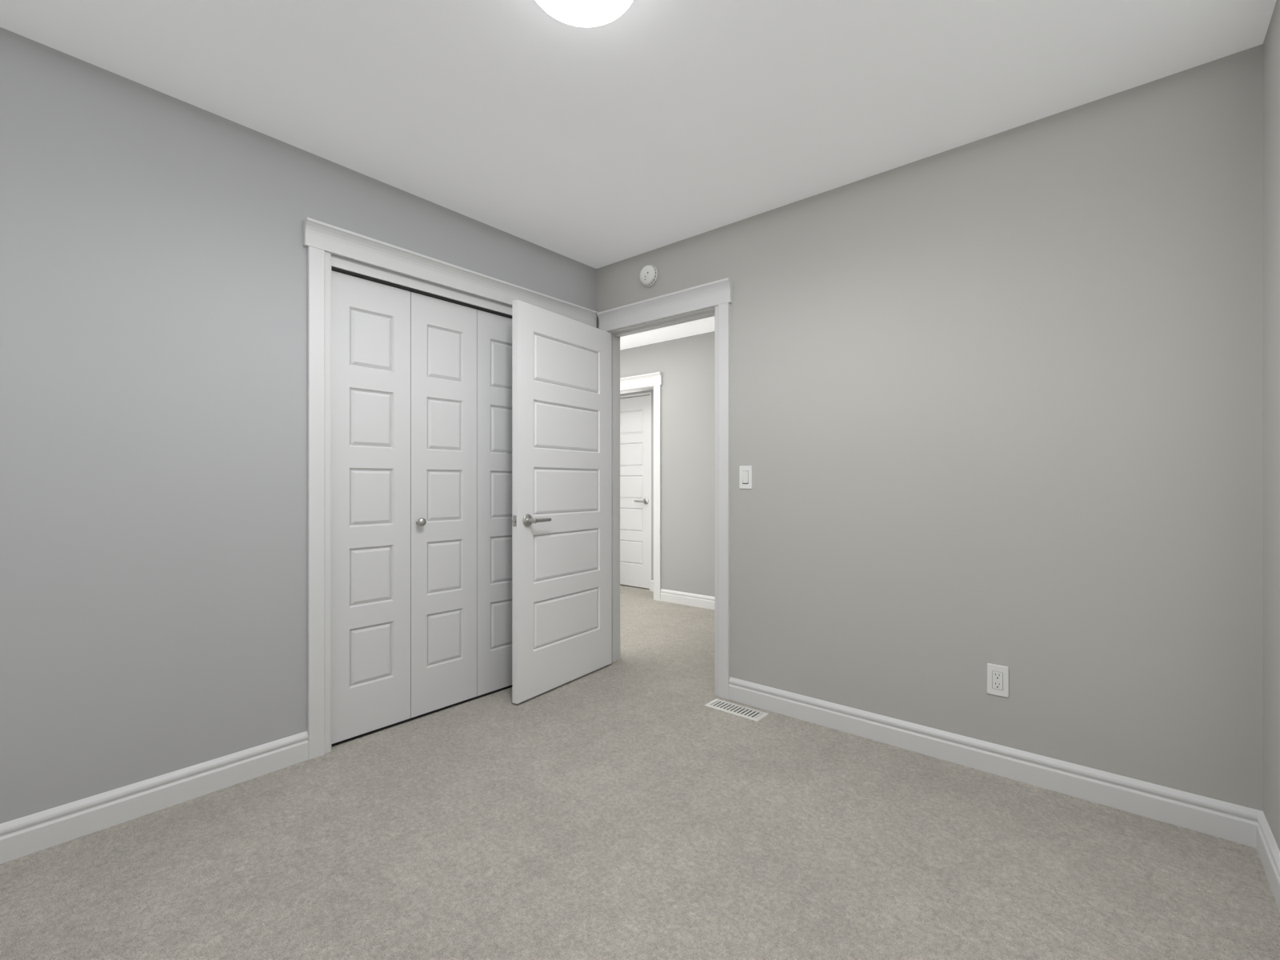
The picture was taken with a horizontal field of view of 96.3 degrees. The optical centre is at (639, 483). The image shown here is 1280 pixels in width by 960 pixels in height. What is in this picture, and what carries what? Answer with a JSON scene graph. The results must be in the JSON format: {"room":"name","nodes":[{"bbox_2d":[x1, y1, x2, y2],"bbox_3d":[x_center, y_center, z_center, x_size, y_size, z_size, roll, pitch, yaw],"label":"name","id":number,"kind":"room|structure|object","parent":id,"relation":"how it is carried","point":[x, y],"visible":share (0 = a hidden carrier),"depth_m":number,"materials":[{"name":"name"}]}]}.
{"room":"empty bedroom","nodes":[
{"label":"empty bedroom","id":0,"kind":"room"},
{"bbox_2d":[0,27,583,823],"bbox_3d":[-1.379,-0.115,2.396,0.120,2.470,3.060,0,0,40],"label":"wall","id":1,"kind":"structure","parent":0,"point":[152,435],"depth_m":1.96,"materials":[{"name":"paint"}]},
{"bbox_2d":[0,731,308,863],"bbox_3d":[-1.793,1.064,1.801,0.016,0.112,1.376,0,0,40],"label":"baseboard","id":2,"kind":"structure","parent":1,"relation":"attached to","point":[29,834],"depth_m":1.93,"materials":[{"name":"paint"}]},
{"bbox_2d":[303,217,598,759],"bbox_3d":[-0.856,0.027,2.983,0.162,2.186,1.667,0,0,40],"label":"closet","id":3,"kind":"structure","parent":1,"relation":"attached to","point":[381,275],"depth_m":2.66,"materials":[{"name":"paint"}]},
{"bbox_2d":[331,266,511,318],"bbox_3d":[-0.855,-0.908,2.981,0.054,0.009,1.448,0,0,40],"label":"closet track","id":4,"kind":"object","parent":3,"relation":"attached to","point":[373,279],"visible":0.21,"depth_m":2.70,"materials":[{"name":"black metal"}]},
{"bbox_2d":[584,264,596,311],"bbox_3d":[-0.356,-0.115,3.607,0.120,2.470,0.110,0,0,40],"label":"wall","id":5,"kind":"structure","parent":0,"point":[590,287],"depth_m":3.57,"materials":[{"name":"paint"}]},
{"bbox_2d":[0,0,1276,350],"bbox_3d":[-0.278,-1.400,3.142,5.640,0.100,5.620,0,0,40],"label":"ceiling","id":6,"kind":"structure","parent":0,"point":[638,126],"depth_m":1.93,"materials":[{"name":"paint"}]},
{"bbox_2d":[535,0,634,27],"bbox_3d":[-0.151,-1.308,1.499,0.320,0.084,0.320,0,0,40],"label":"ceiling light","id":7,"kind":"object","parent":6,"relation":"attached to","point":[586,13],"visible":1,"depth_m":1.55,"materials":[{"name":"white glass"}]},
{"bbox_2d":[0,584,1279,959],"bbox_3d":[-0.278,1.170,3.142,5.640,0.100,5.620,0,0,40],"label":"floor","id":8,"kind":"structure","parent":0,"point":[638,800],"depth_m":1.72,"materials":[{"name":"beige carpet"}]},
{"bbox_2d":[331,684,511,747],"bbox_3d":[-0.860,1.118,2.985,0.032,0.004,1.448,0,0,40],"label":"floor guide","id":9,"kind":"object","parent":8,"relation":"on","point":[411,718],"visible":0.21,"depth_m":2.72,"materials":[{"name":"black metal"}]},
{"bbox_2d":[704,698,768,721],"bbox_3d":[0.474,1.117,2.831,0.300,0.005,0.112,0,0,40],"label":"floor vent","id":10,"kind":"object","parent":8,"relation":"in","point":[739,710],"visible":1,"depth_m":2.82,"materials":[{"name":"white metal"}]},
{"bbox_2d":[620,372,662,600],"bbox_3d":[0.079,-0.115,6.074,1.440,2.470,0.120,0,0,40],"label":"door frame","id":11,"kind":"structure","parent":0,"point":[652,484],"depth_m":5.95,"materials":[{"name":"paint"}]},
{"bbox_2d":[620,395,649,588],"bbox_3d":[-0.188,0.093,6.238,0.774,2.030,0.099,0,0,40],"label":"door","id":12,"kind":"structure","parent":11,"relation":"attached to","point":[634,491],"depth_m":6.14,"materials":[{"name":"paint"}]},
{"bbox_2d":[620,331,714,596],"bbox_3d":[1.377,-0.115,4.558,4.940,2.470,0.120,0,0,40],"label":"wall","id":13,"kind":"structure","parent":0,"point":[685,366],"depth_m":5.28,"materials":[{"name":"paint"}]},
{"bbox_2d":[660,588,714,609],"bbox_3d":[1.663,1.064,4.227,3.836,0.112,0.016,0,0,40],"label":"baseboard","id":14,"kind":"structure","parent":13,"relation":"attached to","point":[701,601],"depth_m":5.25,"materials":[{"name":"paint"}]},
{"bbox_2d":[596,44,1263,811],"bbox_3d":[0.572,-0.115,2.973,3.856,2.470,0.120,0,0,40],"label":"wall","id":15,"kind":"structure","parent":0,"point":[997,399],"depth_m":2.15,"materials":[{"name":"paint"}]},
{"bbox_2d":[512,299,611,703],"bbox_3d":[-0.394,0.093,3.190,0.183,2.030,0.796,0,0,40],"label":"entry door","id":16,"kind":"structure","parent":15,"relation":"in","point":[561,499],"depth_m":3.13,"materials":[{"name":"paint"}]},
{"bbox_2d":[640,264,657,286],"bbox_3d":[0.045,-1.204,3.315,0.123,0.123,0.037,0,0,40],"label":"smoke detector","id":17,"kind":"object","parent":15,"relation":"attached to","point":[648,275],"visible":1,"depth_m":3.29,"materials":[{"name":"white plastic"}]},
{"bbox_2d":[596,277,732,699],"bbox_3d":[0.145,0.032,3.307,0.943,2.176,0.162,0,0,40],"label":"door frame","id":18,"kind":"structure","parent":15,"relation":"attached to","point":[718,295],"depth_m":3.03,"materials":[{"name":"paint"}]},
{"bbox_2d":[739,465,751,488],"bbox_3d":[0.537,-0.030,2.918,0.072,0.117,0.010,0,0,40],"label":"light switch","id":19,"kind":"object","parent":15,"relation":"attached to","point":[745,477],"visible":1,"depth_m":2.92,"materials":[{"name":"white plastic"}]},
{"bbox_2d":[728,676,1262,847],"bbox_3d":[1.187,1.064,2.365,1.892,0.112,0.016,0,0,40],"label":"baseboard","id":20,"kind":"structure","parent":15,"relation":"attached to","point":[1226,820],"depth_m":2.14,"materials":[{"name":"paint"}]},
{"bbox_2d":[987,663,1008,697],"bbox_3d":[1.379,0.760,2.208,0.072,0.117,0.008,0,0,40],"label":"electrical outlet","id":21,"kind":"object","parent":15,"relation":"attached to","point":[998,680],"visible":1,"depth_m":2.20,"materials":[{"name":"white plastic"}]},
{"bbox_2d":[1263,0,1279,850],"bbox_3d":[0.937,-0.115,0.511,0.120,2.470,3.170,0,0,40],"label":"wall","id":22,"kind":"structure","parent":0,"point":[1271,426],"depth_m":1.66,"materials":[{"name":"paint"}]},
{"bbox_2d":[1256,811,1279,912],"bbox_3d":[0.924,1.064,0.601,0.016,0.112,3.050,0,0,40],"label":"baseboard","id":23,"kind":"structure","parent":22,"relation":"attached to","point":[1268,850],"depth_m":1.62,"materials":[{"name":"paint"}]}
]}

